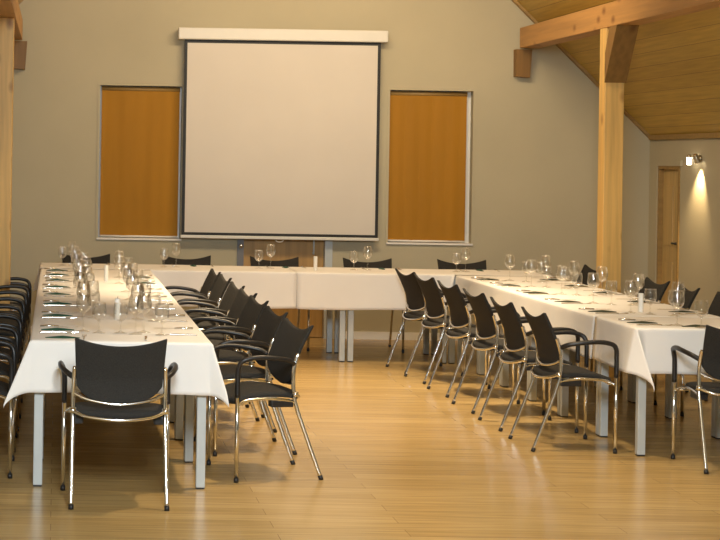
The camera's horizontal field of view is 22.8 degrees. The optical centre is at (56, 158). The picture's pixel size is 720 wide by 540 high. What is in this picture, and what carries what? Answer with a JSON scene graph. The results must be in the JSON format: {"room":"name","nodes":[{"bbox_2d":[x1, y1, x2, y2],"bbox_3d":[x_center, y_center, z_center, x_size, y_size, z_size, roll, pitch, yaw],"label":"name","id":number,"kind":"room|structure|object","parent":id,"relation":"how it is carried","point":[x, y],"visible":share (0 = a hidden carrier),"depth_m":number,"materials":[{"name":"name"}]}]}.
{"room":"conference room","nodes":[
{"label":"conference room","id":0,"kind":"room"},
{"bbox_2d":[10,0,649,338],"bbox_3d":[2.020,-1.193,16.500,7.580,5.752,0.300,1,0,0],"label":"wall","id":1,"kind":"structure","parent":0,"point":[537,136],"depth_m":16.35,"materials":[{"name":"paint"}]},
{"bbox_2d":[14,41,26,69],"bbox_3d":[-0.354,-0.974,16.300,0.150,0.265,0.100,1,0,0],"label":"bracket","id":2,"kind":"object","parent":1,"relation":"attached to","point":[20,47],"visible":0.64,"depth_m":16.25,"materials":[{"name":"brown wood"}]},
{"bbox_2d":[96,83,183,240],"bbox_3d":[0.786,0.026,16.420,0.817,1.477,0.180,1,0,0],"label":"window","id":3,"kind":"structure","parent":1,"relation":"in","point":[99,119],"depth_m":16.34,"materials":[{"name":"grey paint"},{"name":"white paint"},{"name":"orange-brown wood"}]},
{"bbox_2d":[100,86,179,237],"bbox_3d":[0.785,0.029,16.412,0.741,1.425,0.044,1,0,0],"label":"roller blind","id":4,"kind":"object","parent":3,"relation":"attached to","point":[140,125],"visible":1,"depth_m":16.40,"materials":[{"name":"orange fabric"}]},
{"bbox_2d":[30,326,527,340],"bbox_3d":[1.966,1.648,16.343,7.166,0.070,0.014,1,0,0],"label":"baseboard","id":5,"kind":"structure","parent":1,"relation":"attached to","point":[357,335],"depth_m":16.34,"materials":[{"name":"white paint"}]},
{"bbox_2d":[178,27,387,241],"bbox_3d":[2.104,-0.216,16.275,1.960,1.998,0.150,1,0,0],"label":"projection screen","id":6,"kind":"object","parent":1,"relation":"attached to","point":[281,127],"visible":1,"depth_m":16.25,"materials":[{"name":"fabric"}]},
{"bbox_2d":[237,239,332,338],"bbox_3d":[2.152,0.661,16.470,0.895,2.050,0.360,1,0,0],"label":"door","id":7,"kind":"structure","parent":1,"relation":"in","point":[265,249],"depth_m":16.41,"materials":[{"name":"brown wood"}]},
{"bbox_2d":[385,88,475,245],"bbox_3d":[3.524,0.072,16.420,0.830,1.477,0.180,1,0,0],"label":"window","id":8,"kind":"structure","parent":1,"relation":"in","point":[468,91],"depth_m":16.34,"materials":[{"name":"white paint"}]},
{"bbox_2d":[388,91,467,242],"bbox_3d":[3.501,0.073,16.412,0.742,1.425,0.044,1,0,0],"label":"roller blind","id":9,"kind":"object","parent":8,"relation":"attached to","point":[427,137],"visible":1,"depth_m":16.40,"materials":[{"name":"orange fabric"}]},
{"bbox_2d":[513,49,531,77],"bbox_3d":[4.380,-0.895,16.300,0.150,0.265,0.100,1,0,0],"label":"bracket","id":10,"kind":"object","parent":1,"relation":"attached to","point":[522,58],"visible":1,"depth_m":16.25,"materials":[{"name":"brown wood"}]},
{"bbox_2d":[511,0,649,138],"bbox_3d":[3.828,-1.973,16.325,3.590,3.532,0.050,1,0,0],"label":"trim","id":11,"kind":"structure","parent":1,"relation":"attached to","point":[515,2],"depth_m":16.30,"materials":[{"name":"brown wood"}]},
{"bbox_2d":[0,334,719,539],"bbox_3d":[1.972,1.743,6.675,7.580,0.120,19.750,1,0,0],"label":"floor","id":12,"kind":"structure","parent":0,"point":[397,460],"depth_m":9.35,"materials":[{"name":"brown wood"}]},
{"bbox_2d":[0,18,14,364],"bbox_3d":[-0.434,0.263,13.780,0.150,2.760,0.156,1,0,0],"label":"timber post","id":13,"kind":"object","parent":12,"relation":"on","point":[6,24],"visible":0.79,"depth_m":13.70,"materials":[{"name":"brown wood"}]},
{"bbox_2d":[0,0,22,39],"bbox_3d":[-0.410,-1.212,6.675,0.180,0.190,19.150,1,0,0],"label":"roof beam","id":14,"kind":"structure","parent":13,"relation":"on","point":[8,8],"depth_m":13.68,"materials":[{"name":"brown wood"}]},
{"bbox_2d":[0,340,16,478],"bbox_3d":[-0.469,1.242,9.200,0.497,0.809,0.589,1,0,0],"label":"armchair","id":15,"kind":"object","parent":12,"relation":"on","point":[5,387],"visible":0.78,"depth_m":8.94,"materials":[{"name":"black plastic"}]},
{"bbox_2d":[0,325,18,451],"bbox_3d":[-0.472,1.242,10.000,0.497,0.809,0.589,1,0,0],"label":"armchair","id":16,"kind":"object","parent":12,"relation":"on","point":[4,368],"visible":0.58,"depth_m":10.08,"materials":[{"name":"black fabric"}]},
{"bbox_2d":[0,314,22,430],"bbox_3d":[-0.467,1.242,10.750,0.497,0.809,0.589,1,0,0],"label":"armchair","id":17,"kind":"object","parent":12,"relation":"on","point":[19,329],"visible":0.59,"depth_m":10.78,"materials":[{"name":"black plastic"}]},
{"bbox_2d":[0,305,23,402],"bbox_3d":[-0.471,1.242,11.450,0.497,0.809,0.589,1,0,0],"label":"armchair","id":18,"kind":"object","parent":12,"relation":"on","point":[16,308],"visible":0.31,"depth_m":11.70,"materials":[{"name":"black plastic"}]},
{"bbox_2d":[0,297,25,398],"bbox_3d":[-0.472,1.242,12.100,0.497,0.809,0.589,1,0,0],"label":"armchair","id":19,"kind":"object","parent":12,"relation":"on","point":[2,332],"visible":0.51,"depth_m":12.35,"materials":[{"name":"black plastic"}]},
{"bbox_2d":[0,290,27,351],"bbox_3d":[-0.467,1.242,12.720,0.497,0.809,0.589,1,0,0],"label":"armchair","id":20,"kind":"object","parent":12,"relation":"on","point":[5,320],"visible":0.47,"depth_m":12.87,"materials":[{"name":"black plastic"}]},
{"bbox_2d":[0,285,29,346],"bbox_3d":[-0.459,1.243,13.330,0.497,0.809,0.589,1,0,0],"label":"armchair","id":21,"kind":"object","parent":12,"relation":"on","point":[26,289],"visible":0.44,"depth_m":13.58,"materials":[{"name":"black plastic"}]},
{"bbox_2d":[10,277,31,341],"bbox_3d":[-0.460,1.243,14.200,0.497,0.809,0.589,1,0,0],"label":"armchair","id":22,"kind":"object","parent":12,"relation":"on","point":[28,286],"visible":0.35,"depth_m":14.25,"materials":[{"name":"black plastic"}]},
{"bbox_2d":[62,253,109,263],"bbox_3d":[0.259,1.254,15.453,0.589,0.809,0.497,1,0,-1],"label":"armchair","id":23,"kind":"object","parent":12,"relation":"on","point":[104,259],"visible":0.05,"depth_m":15.61,"materials":[{"name":"black fabric"}]},
{"bbox_2d":[44,394,175,436],"bbox_3d":[0.319,1.289,10.625,0.888,0.733,0.688,1,0,0],"label":"banquet table","id":24,"kind":"object","parent":12,"relation":"on","point":[173,396],"visible":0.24,"depth_m":10.92,"materials":[{"name":"grey metal"}]},
{"bbox_2d":[43,393,184,460],"bbox_3d":[0.319,1.289,9.905,0.888,0.733,0.748,1,0,0],"label":"banquet table","id":25,"kind":"object","parent":12,"relation":"on","point":[180,399],"visible":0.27,"depth_m":10.23,"materials":[{"name":"grey metal"}]},
{"bbox_2d":[58,337,177,510],"bbox_3d":[0.297,1.255,8.407,0.589,0.809,0.497,1,0,-1],"label":"armchair","id":26,"kind":"object","parent":12,"relation":"on","point":[119,383],"visible":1,"depth_m":8.29,"materials":[{"name":"black fabric"}]},
{"bbox_2d":[33,393,205,488],"bbox_3d":[0.319,1.289,9.125,0.888,0.733,0.808,1,0,0],"label":"banquet table","id":27,"kind":"object","parent":12,"relation":"on","point":[38,397],"visible":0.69,"depth_m":8.72,"materials":[{"name":"grey metal"}]},
{"bbox_2d":[162,254,218,323],"bbox_3d":[1.159,1.269,15.453,0.589,0.809,0.497,1,0,1],"label":"armchair","id":28,"kind":"object","parent":12,"relation":"on","point":[166,260],"visible":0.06,"depth_m":15.61,"materials":[{"name":"black fabric"}]},
{"bbox_2d":[165,268,220,317],"bbox_3d":[1.057,1.268,13.501,0.497,0.809,0.589,1,0,-3],"label":"armchair","id":29,"kind":"object","parent":12,"relation":"on","point":[205,290],"visible":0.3,"depth_m":13.59,"materials":[{"name":"black fabric"}]},
{"bbox_2d":[170,274,231,364],"bbox_3d":[1.072,1.268,12.851,0.497,0.809,0.589,1,0,-4],"label":"armchair","id":30,"kind":"object","parent":12,"relation":"on","point":[216,295],"visible":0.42,"depth_m":12.89,"materials":[{"name":"black fabric"}]},
{"bbox_2d":[177,281,249,403],"bbox_3d":[1.077,1.268,12.051,0.497,0.809,0.589,1,0,-5],"label":"armchair","id":31,"kind":"object","parent":12,"relation":"on","point":[232,290],"visible":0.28,"depth_m":12.15,"materials":[{"name":"black fabric"}]},
{"bbox_2d":[184,288,264,417],"bbox_3d":[1.082,1.268,11.402,0.497,0.809,0.589,1,0,-7],"label":"armchair","id":32,"kind":"object","parent":12,"relation":"on","point":[241,298],"visible":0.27,"depth_m":11.53,"materials":[{"name":"black fabric"}]},
{"bbox_2d":[183,295,276,432],"bbox_3d":[1.082,1.268,10.802,0.497,0.809,0.589,1,0,-7],"label":"armchair","id":33,"kind":"object","parent":12,"relation":"on","point":[252,311],"visible":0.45,"depth_m":10.79,"materials":[{"name":"black fabric"}]},
{"bbox_2d":[193,306,296,455],"bbox_3d":[1.092,1.268,10.002,0.497,0.809,0.589,1,0,-7],"label":"armchair","id":34,"kind":"object","parent":12,"relation":"on","point":[263,336],"visible":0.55,"depth_m":9.95,"materials":[{"name":"black fabric"}]},
{"bbox_2d":[206,318,322,482],"bbox_3d":[1.112,1.269,9.222,0.497,0.809,0.589,1,0,-11],"label":"armchair","id":35,"kind":"object","parent":12,"relation":"on","point":[282,356],"visible":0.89,"depth_m":9.12,"materials":[{"name":"black fabric"}]},
{"bbox_2d":[250,256,309,350],"bbox_3d":[1.954,1.282,15.453,0.589,0.809,0.497,1,0,0],"label":"armchair","id":36,"kind":"object","parent":12,"relation":"on","point":[294,262],"visible":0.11,"depth_m":15.60,"materials":[{"name":"black plastic"}]},
{"bbox_2d":[246,310,344,361],"bbox_3d":[1.991,1.317,14.780,0.843,0.733,0.718,1,0,0],"label":"banquet table","id":37,"kind":"object","parent":12,"relation":"on","point":[341,355],"visible":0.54,"depth_m":14.43,"materials":[{"name":"grey metal"}]},
{"bbox_2d":[343,258,404,352],"bbox_3d":[2.789,1.296,15.453,0.589,0.809,0.497,1,0,1],"label":"armchair","id":38,"kind":"object","parent":12,"relation":"on","point":[347,263],"visible":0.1,"depth_m":15.60,"materials":[{"name":"black plastic"}]},
{"bbox_2d":[334,310,446,363],"bbox_3d":[2.836,1.331,14.780,0.843,0.733,0.718,1,0,0],"label":"banquet table","id":39,"kind":"object","parent":12,"relation":"on","point":[350,318],"visible":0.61,"depth_m":14.45,"materials":[{"name":"grey metal"}]},
{"bbox_2d":[289,267,553,310],"bbox_3d":[3.093,1.112,14.777,2.218,0.309,0.822,1,0,0],"label":"tablecloth","id":40,"kind":"object","parent":39,"relation":"on","point":[326,288],"visible":0.63,"depth_m":14.39,"materials":[{"name":"white fabric"}]},
{"bbox_2d":[313,256,316,270],"bbox_3d":[2.186,0.876,14.650,0.032,0.132,0.032,1,0,0],"label":"candle","id":41,"kind":"object","parent":40,"relation":"on","point":[315,257],"visible":1,"depth_m":14.64,"materials":[{"name":"wax"}]},
{"bbox_2d":[386,268,466,372],"bbox_3d":[2.961,1.299,13.938,0.497,0.809,0.589,1,0,-8],"label":"armchair","id":42,"kind":"object","parent":12,"relation":"on","point":[415,301],"visible":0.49,"depth_m":13.89,"materials":[{"name":"black plastic"}]},
{"bbox_2d":[404,273,487,384],"bbox_3d":[2.981,1.299,13.309,0.497,0.809,0.589,1,0,-6],"label":"armchair","id":43,"kind":"object","parent":12,"relation":"on","point":[435,304],"visible":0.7,"depth_m":13.21,"materials":[{"name":"black fabric"}]},
{"bbox_2d":[457,338,477,373],"bbox_3d":[3.716,1.345,14.065,0.783,0.733,0.708,1,0,0],"label":"banquet table","id":44,"kind":"object","parent":12,"relation":"on","point":[459,339],"visible":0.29,"depth_m":14.37,"materials":[{"name":"grey metal"}]},
{"bbox_2d":[437,259,499,352],"bbox_3d":[3.639,1.310,15.453,0.589,0.809,0.497,1,0,1],"label":"armchair","id":45,"kind":"object","parent":12,"relation":"on","point":[481,265],"visible":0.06,"depth_m":15.61,"materials":[{"name":"black plastic"}]},
{"bbox_2d":[427,280,514,397],"bbox_3d":[2.996,1.300,12.569,0.497,0.809,0.589,1,0,-5],"label":"armchair","id":46,"kind":"object","parent":12,"relation":"on","point":[459,313],"visible":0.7,"depth_m":12.46,"materials":[{"name":"black fabric"}]},
{"bbox_2d":[431,275,546,363],"bbox_3d":[3.683,1.345,14.780,0.848,0.733,0.718,1,0,0],"label":"banquet table","id":47,"kind":"object","parent":12,"relation":"on","point":[451,342],"visible":0.24,"depth_m":14.46,"materials":[{"name":"grey metal"}]},
{"bbox_2d":[451,288,545,414],"bbox_3d":[2.996,1.300,11.779,0.497,0.809,0.589,1,0,-3],"label":"armchair","id":48,"kind":"object","parent":12,"relation":"on","point":[487,328],"visible":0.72,"depth_m":11.66,"materials":[{"name":"black fabric"}]},
{"bbox_2d":[478,297,579,432],"bbox_3d":[2.993,1.300,11.030,0.497,0.809,0.589,1,0,-2],"label":"armchair","id":49,"kind":"object","parent":12,"relation":"on","point":[515,334],"visible":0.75,"depth_m":10.89,"materials":[{"name":"black fabric"}]},
{"bbox_2d":[478,325,596,387],"bbox_3d":[3.716,1.345,13.355,0.783,0.733,0.708,1,0,0],"label":"banquet table","id":50,"kind":"object","parent":12,"relation":"on","point":[481,354],"visible":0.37,"depth_m":13.66,"materials":[{"name":"grey metal"}]},
{"bbox_2d":[508,306,618,453],"bbox_3d":[2.993,1.300,10.280,0.497,0.809,0.589,1,0,-2],"label":"armchair","id":51,"kind":"object","parent":12,"relation":"on","point":[549,354],"visible":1,"depth_m":10.12,"materials":[{"name":"black fabric"}]},
{"bbox_2d":[501,328,629,401],"bbox_3d":[3.716,1.345,12.620,0.783,0.733,0.758,1,0,0],"label":"banquet table","id":52,"kind":"object","parent":12,"relation":"on","point":[505,368],"visible":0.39,"depth_m":12.95,"materials":[{"name":"grey metal"}]},
{"bbox_2d":[575,264,595,286],"bbox_3d":[4.461,1.324,14.931,0.497,0.809,0.589,1,0,-6],"label":"armchair","id":53,"kind":"object","parent":12,"relation":"on","point":[587,276],"visible":0.06,"depth_m":15.02,"materials":[{"name":"black fabric"}]},
{"bbox_2d":[529,336,667,417],"bbox_3d":[3.716,1.345,11.865,0.783,0.733,0.748,1,0,0],"label":"banquet table","id":54,"kind":"object","parent":12,"relation":"on","point":[533,394],"visible":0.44,"depth_m":12.19,"materials":[{"name":"grey metal"}]},
{"bbox_2d":[596,25,638,376],"bbox_3d":[4.399,0.343,13.639,0.172,2.760,0.438,1,0,0],"label":"timber post","id":55,"kind":"object","parent":12,"relation":"on","point":[617,42],"visible":0.75,"depth_m":13.70,"materials":[{"name":"brown wood"}]},
{"bbox_2d":[520,0,719,47],"bbox_3d":[4.429,-1.132,6.675,0.180,0.190,19.150,1,0,0],"label":"roof beam","id":56,"kind":"structure","parent":55,"relation":"on","point":[589,22],"depth_m":13.74,"materials":[{"name":"brown wood"}]},
{"bbox_2d":[590,277,669,379],"bbox_3d":[4.431,1.323,13.301,0.497,0.809,0.589,1,0,-3],"label":"armchair","id":57,"kind":"object","parent":12,"relation":"on","point":[652,291],"visible":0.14,"depth_m":13.35,"materials":[{"name":"black fabric"}]},
{"bbox_2d":[560,323,714,437],"bbox_3d":[3.716,1.345,11.080,0.783,0.733,0.818,1,0,0],"label":"banquet table","id":58,"kind":"object","parent":12,"relation":"on","point":[564,390],"visible":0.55,"depth_m":11.44,"materials":[{"name":"grey metal"}]},
{"bbox_2d":[455,275,719,358],"bbox_3d":[3.719,1.106,12.540,0.867,0.269,3.720,1,0,0],"label":"tablecloth","id":59,"kind":"object","parent":58,"relation":"on","point":[559,315],"visible":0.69,"depth_m":12.09,"materials":[{"name":"white fabric"}]},
{"bbox_2d":[490,282,517,283],"bbox_3d":[3.462,0.962,13.429,0.213,0.013,0.014,1,0,3],"label":"table knife","id":60,"kind":"object","parent":59,"relation":"on","point":[490,282],"visible":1,"depth_m":13.43,"materials":[{"name":"metal"}]},
{"bbox_2d":[501,284,519,285],"bbox_3d":[3.455,0.962,13.260,0.176,0.012,0.060,1,0,1],"label":"napkin","id":61,"kind":"object","parent":59,"relation":"on","point":[501,284],"visible":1,"depth_m":13.24,"materials":[{"name":"green fabric"}]},
{"bbox_2d":[528,293,555,294],"bbox_3d":[3.465,0.963,12.359,0.203,0.010,0.022,1,0,0],"label":"fork","id":62,"kind":"object","parent":59,"relation":"on","point":[528,293],"visible":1,"depth_m":12.36,"materials":[{"name":"metal"}]},
{"bbox_2d":[545,298,569,299],"bbox_3d":[3.451,0.962,11.882,0.213,0.013,0.014,1,0,3],"label":"table knife","id":63,"kind":"object","parent":59,"relation":"on","point":[545,298],"visible":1,"depth_m":11.88,"materials":[{"name":"metal"}]},
{"bbox_2d":[579,308,610,309],"bbox_3d":[3.456,0.962,11.129,0.213,0.013,0.014,1,0,-2],"label":"table knife","id":64,"kind":"object","parent":59,"relation":"on","point":[579,308],"visible":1,"depth_m":11.12,"materials":[{"name":"metal"}]},
{"bbox_2d":[583,290,611,291],"bbox_3d":[3.990,0.971,12.796,0.213,0.013,0.014,1,0,3],"label":"table knife","id":65,"kind":"object","parent":59,"relation":"on","point":[583,290],"visible":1,"depth_m":12.79,"materials":[{"name":"metal"}]},
{"bbox_2d":[588,310,615,311],"bbox_3d":[3.455,0.962,10.980,0.176,0.012,0.060,1,0,2],"label":"napkin","id":66,"kind":"object","parent":59,"relation":"on","point":[593,310],"visible":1,"depth_m":10.97,"materials":[{"name":"green fabric"}]},
{"bbox_2d":[595,313,628,313],"bbox_3d":[3.463,0.963,10.816,0.203,0.010,0.022,1,0,0],"label":"fork","id":67,"kind":"object","parent":59,"relation":"on","point":[595,313],"visible":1,"depth_m":10.81,"materials":[{"name":"metal"}]},
{"bbox_2d":[638,291,643,311],"bbox_3d":[3.706,0.905,11.000,0.032,0.132,0.032,1,0,0],"label":"candle","id":68,"kind":"object","parent":59,"relation":"on","point":[640,295],"visible":1,"depth_m":10.99,"materials":[{"name":"wax"}]},
{"bbox_2d":[660,308,689,309],"bbox_3d":[3.982,0.971,11.204,0.213,0.013,0.014,1,0,-1],"label":"table knife","id":69,"kind":"object","parent":59,"relation":"on","point":[680,308],"visible":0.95,"depth_m":11.20,"materials":[{"name":"metal"}]},
{"bbox_2d":[668,310,696,312],"bbox_3d":[3.990,0.971,11.050,0.176,0.012,0.060,1,0,3],"label":"napkin","id":70,"kind":"object","parent":59,"relation":"on","point":[683,311],"visible":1,"depth_m":11.04,"materials":[{"name":"green fabric"}]},
{"bbox_2d":[676,313,707,314],"bbox_3d":[3.984,0.971,10.875,0.203,0.010,0.022,1,0,-3],"label":"fork","id":71,"kind":"object","parent":59,"relation":"on","point":[676,313],"visible":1,"depth_m":10.88,"materials":[{"name":"metal"}]},
{"bbox_2d":[598,362,719,455],"bbox_3d":[3.716,1.345,10.305,0.783,0.733,0.728,1,0,0],"label":"banquet table","id":72,"kind":"object","parent":12,"relation":"on","point":[640,416],"visible":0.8,"depth_m":10.62,"materials":[{"name":"grey metal"}]},
{"bbox_2d":[592,316,719,389],"bbox_3d":[3.709,1.147,10.253,0.931,0.350,0.886,1,0,-4],"label":"tablecloth","id":73,"kind":"object","parent":72,"relation":"on","point":[644,350],"visible":0.94,"depth_m":9.92,"materials":[{"name":"white fabric"}]},
{"bbox_2d":[618,319,653,320],"bbox_3d":[3.469,0.962,10.374,0.213,0.013,0.014,1,0,2],"label":"table knife","id":74,"kind":"object","parent":73,"relation":"on","point":[618,319],"visible":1,"depth_m":10.37,"materials":[{"name":"metal"}]},
{"bbox_2d":[627,321,655,322],"bbox_3d":[3.455,0.962,10.230,0.176,0.012,0.060,1,0,1],"label":"napkin","id":75,"kind":"object","parent":73,"relation":"on","point":[634,321],"visible":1,"depth_m":10.22,"materials":[{"name":"green fabric"}]},
{"bbox_2d":[637,324,671,325],"bbox_3d":[3.470,0.963,10.065,0.203,0.010,0.022,1,0,2],"label":"fork","id":76,"kind":"object","parent":73,"relation":"on","point":[637,324],"visible":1,"depth_m":10.06,"materials":[{"name":"metal"}]},
{"bbox_2d":[682,324,705,326],"bbox_3d":[3.705,0.966,10.060,0.176,0.012,0.060,1,0,-17],"label":"napkin","id":77,"kind":"object","parent":73,"relation":"on","point":[694,325],"visible":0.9,"depth_m":10.04,"materials":[{"name":"green fabric"}]},
{"bbox_2d":[619,284,707,400],"bbox_3d":[4.421,1.323,12.619,0.497,0.809,0.589,1,0,3],"label":"armchair","id":78,"kind":"object","parent":12,"relation":"on","point":[683,298],"visible":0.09,"depth_m":12.69,"materials":[{"name":"black fabric"}]},
{"bbox_2d":[654,291,719,415],"bbox_3d":[4.421,1.323,11.850,0.497,0.809,0.589,1,0,0],"label":"armchair","id":79,"kind":"object","parent":12,"relation":"on","point":[714,309],"visible":0.07,"depth_m":12.00,"materials":[{"name":"black fabric"}]},
{"bbox_2d":[671,325,719,473],"bbox_3d":[3.763,1.312,9.627,0.589,0.809,0.497,1,0,2],"label":"armchair","id":80,"kind":"object","parent":12,"relation":"on","point":[709,357],"visible":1,"depth_m":9.54,"materials":[{"name":"black plastic"}]},
{"bbox_3d":[0.301,1.289,14.780,0.853,0.733,0.718,1,0,0],"label":"banquet table","id":81,"kind":"object","parent":12,"relation":"on","visible":0},
{"bbox_2d":[33,263,296,308],"bbox_3d":[0.894,1.075,14.774,2.216,0.309,0.826,1,0,0],"label":"tablecloth","id":82,"kind":"object","parent":81,"relation":"on","point":[275,285],"visible":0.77,"depth_m":14.40,"materials":[{"name":"white fabric"}]},
{"bbox_3d":[0.319,1.289,11.315,0.888,0.733,0.688,1,0,0],"label":"banquet table","id":83,"kind":"object","parent":12,"relation":"on","visible":0},
{"bbox_2d":[4,268,228,406],"bbox_3d":[0.298,1.085,11.512,1.124,0.341,5.776,1,0,0],"label":"tablecloth","id":84,"kind":"object","parent":83,"relation":"on","point":[198,372],"visible":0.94,"depth_m":9.22,"materials":[{"name":"white fabric"}]},
{"bbox_2d":[43,287,69,288],"bbox_3d":[0.003,0.906,12.157,0.203,0.010,0.022,1,0,-3],"label":"fork","id":85,"kind":"object","parent":84,"relation":"on","point":[44,287],"visible":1,"depth_m":12.15,"materials":[{"name":"metal"}]},
{"bbox_2d":[42,314,71,315],"bbox_3d":[0.005,0.905,10.070,0.176,0.012,0.060,1,0,5],"label":"napkin","id":86,"kind":"object","parent":84,"relation":"on","point":[46,314],"visible":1,"depth_m":10.06,"materials":[{"name":"fabric"}]},
{"bbox_2d":[42,311,71,312],"bbox_3d":[0.018,0.905,10.236,0.213,0.013,0.014,1,0,3],"label":"table knife","id":87,"kind":"object","parent":84,"relation":"on","point":[42,311],"visible":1,"depth_m":10.24,"materials":[{"name":"metal"}]},
{"bbox_2d":[43,302,70,303],"bbox_3d":[0.005,0.905,10.900,0.176,0.012,0.060,1,0,-6],"label":"napkin","id":88,"kind":"object","parent":84,"relation":"on","point":[51,302],"visible":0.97,"depth_m":10.89,"materials":[{"name":"green fabric"}]},
{"bbox_2d":[41,328,73,329],"bbox_3d":[0.005,0.905,9.240,0.176,0.012,0.060,1,0,-5],"label":"napkin","id":89,"kind":"object","parent":84,"relation":"on","point":[47,328],"visible":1,"depth_m":9.23,"materials":[{"name":"green fabric"}]},
{"bbox_2d":[46,293,70,294],"bbox_3d":[0.005,0.905,11.660,0.176,0.012,0.060,1,0,4],"label":"napkin","id":90,"kind":"object","parent":84,"relation":"on","point":[46,293],"visible":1,"depth_m":11.65,"materials":[{"name":"green fabric"}]},
{"bbox_2d":[40,331,77,332],"bbox_3d":[0.012,0.906,9.067,0.203,0.010,0.022,1,0,-2],"label":"fork","id":91,"kind":"object","parent":84,"relation":"on","point":[40,331],"visible":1,"depth_m":9.06,"materials":[{"name":"metal"}]},
{"bbox_2d":[45,277,72,278],"bbox_3d":[0.016,0.905,13.168,0.213,0.013,0.014,1,0,-2],"label":"table knife","id":92,"kind":"object","parent":84,"relation":"on","point":[45,277],"visible":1,"depth_m":13.16,"materials":[{"name":"metal"}]},
{"bbox_2d":[49,279,68,280],"bbox_3d":[0.005,0.905,13.000,0.176,0.012,0.060,1,0,-2],"label":"napkin","id":93,"kind":"object","parent":84,"relation":"on","point":[49,279],"visible":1,"depth_m":12.99,"materials":[{"name":"green fabric"}]},
{"bbox_2d":[41,317,76,318],"bbox_3d":[0.011,0.906,9.899,0.203,0.010,0.022,1,0,-1],"label":"fork","id":94,"kind":"object","parent":84,"relation":"on","point":[41,317],"visible":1,"depth_m":9.89,"materials":[{"name":"metal"}]},
{"bbox_2d":[46,272,71,273],"bbox_3d":[0.018,0.905,13.758,0.213,0.013,0.014,1,0,3],"label":"table knife","id":95,"kind":"object","parent":84,"relation":"on","point":[46,272],"visible":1,"depth_m":13.76,"materials":[{"name":"metal"}]},
{"bbox_2d":[40,325,78,326],"bbox_3d":[0.017,0.905,9.396,0.213,0.013,0.014,1,0,3],"label":"table knife","id":96,"kind":"object","parent":84,"relation":"on","point":[40,325],"visible":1,"depth_m":9.39,"materials":[{"name":"metal"}]},
{"bbox_2d":[43,304,75,305],"bbox_3d":[0.018,0.906,10.737,0.203,0.010,0.022,1,0,-1],"label":"fork","id":97,"kind":"object","parent":84,"relation":"on","point":[46,304],"visible":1,"depth_m":10.73,"materials":[{"name":"metal"}]},
{"bbox_2d":[43,300,76,301],"bbox_3d":[0.020,0.905,11.045,0.213,0.013,0.014,1,0,4],"label":"table knife","id":98,"kind":"object","parent":84,"relation":"on","point":[43,300],"visible":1,"depth_m":11.04,"materials":[{"name":"metal"}]},
{"bbox_2d":[45,336,79,338],"bbox_3d":[0.030,0.905,8.830,0.176,0.012,0.060,1,0,0],"label":"napkin","id":99,"kind":"object","parent":84,"relation":"on","point":[62,337],"visible":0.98,"depth_m":8.82,"materials":[{"name":"green fabric"}]},
{"bbox_2d":[104,264,107,280],"bbox_3d":[0.371,0.851,13.000,0.032,0.132,0.032,1,0,0],"label":"candle","id":100,"kind":"object","parent":84,"relation":"on","point":[106,265],"visible":1,"depth_m":12.99,"materials":[{"name":"wax"}]},
{"bbox_2d":[114,297,119,319],"bbox_3d":[0.346,0.850,9.900,0.032,0.132,0.032,1,0,0],"label":"candle","id":101,"kind":"object","parent":84,"relation":"on","point":[117,300],"visible":1,"depth_m":9.88,"materials":[{"name":"wax"}]},
{"bbox_2d":[134,292,162,293],"bbox_3d":[0.628,0.916,11.871,0.203,0.010,0.022,1,0,-1],"label":"fork","id":102,"kind":"object","parent":84,"relation":"on","point":[134,292],"visible":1,"depth_m":11.87,"materials":[{"name":"metal"}]},
{"bbox_2d":[145,308,175,309],"bbox_3d":[0.628,0.916,10.621,0.203,0.010,0.022,1,0,3],"label":"fork","id":103,"kind":"object","parent":84,"relation":"on","point":[145,308],"visible":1,"depth_m":10.62,"materials":[{"name":"metal"}]},
{"bbox_2d":[152,320,186,321],"bbox_3d":[0.639,0.916,9.821,0.203,0.010,0.022,1,0,-2],"label":"fork","id":104,"kind":"object","parent":84,"relation":"on","point":[152,320],"visible":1,"depth_m":9.82,"materials":[{"name":"metal"}]},
{"bbox_2d":[155,314,184,315],"bbox_3d":[0.645,0.916,10.167,0.213,0.013,0.014,1,0,0],"label":"table knife","id":105,"kind":"object","parent":84,"relation":"on","point":[172,314],"visible":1,"depth_m":10.16,"materials":[{"name":"metal"}]},
{"bbox_2d":[158,333,196,335],"bbox_3d":[0.630,0.916,9.043,0.203,0.010,0.022,1,0,-1],"label":"fork","id":106,"kind":"object","parent":84,"relation":"on","point":[158,333],"visible":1,"depth_m":9.04,"materials":[{"name":"metal"}]},
{"bbox_2d":[162,327,192,328],"bbox_3d":[0.630,0.915,9.387,0.213,0.013,0.014,1,0,-1],"label":"table knife","id":107,"kind":"object","parent":84,"relation":"on","point":[176,327],"visible":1,"depth_m":9.38,"materials":[{"name":"metal"}]},
{"bbox_2d":[18,0,719,134],"bbox_3d":[2.034,-2.040,6.675,7.337,3.577,19.350,1,0,0],"label":"ceiling","id":108,"kind":"structure","parent":0,"point":[672,86],"depth_m":14.60,"materials":[{"name":"brown wood"}]},
{"bbox_2d":[648,138,719,312],"bbox_3d":[5.678,0.766,6.675,0.200,1.955,19.350,1,0,0],"label":"wall","id":109,"kind":"structure","parent":0,"point":[699,226],"depth_m":15.12,"materials":[{"name":"paint"}]},
{"bbox_2d":[653,160,682,303],"bbox_3d":[5.624,0.879,15.820,0.144,1.728,0.660,1,0,0],"label":"door","id":110,"kind":"structure","parent":109,"relation":"in","point":[667,173],"depth_m":15.92,"materials":[{"name":"brown wood"}]},
{"bbox_2d":[649,132,719,139],"bbox_3d":[5.579,-0.201,6.650,0.030,0.045,19.300,1,0,0],"label":"trim","id":111,"kind":"structure","parent":109,"relation":"attached to","point":[693,135],"depth_m":15.34,"materials":[{"name":"brown wood"}]},
{"bbox_2d":[687,154,701,164],"bbox_3d":[5.542,0.003,15.066,0.097,0.099,0.217,1,0,0],"label":"wall spotlight","id":112,"kind":"object","parent":109,"relation":"attached to","point":[697,159],"visible":1,"depth_m":15.03,"materials":[{"name":"metal"}]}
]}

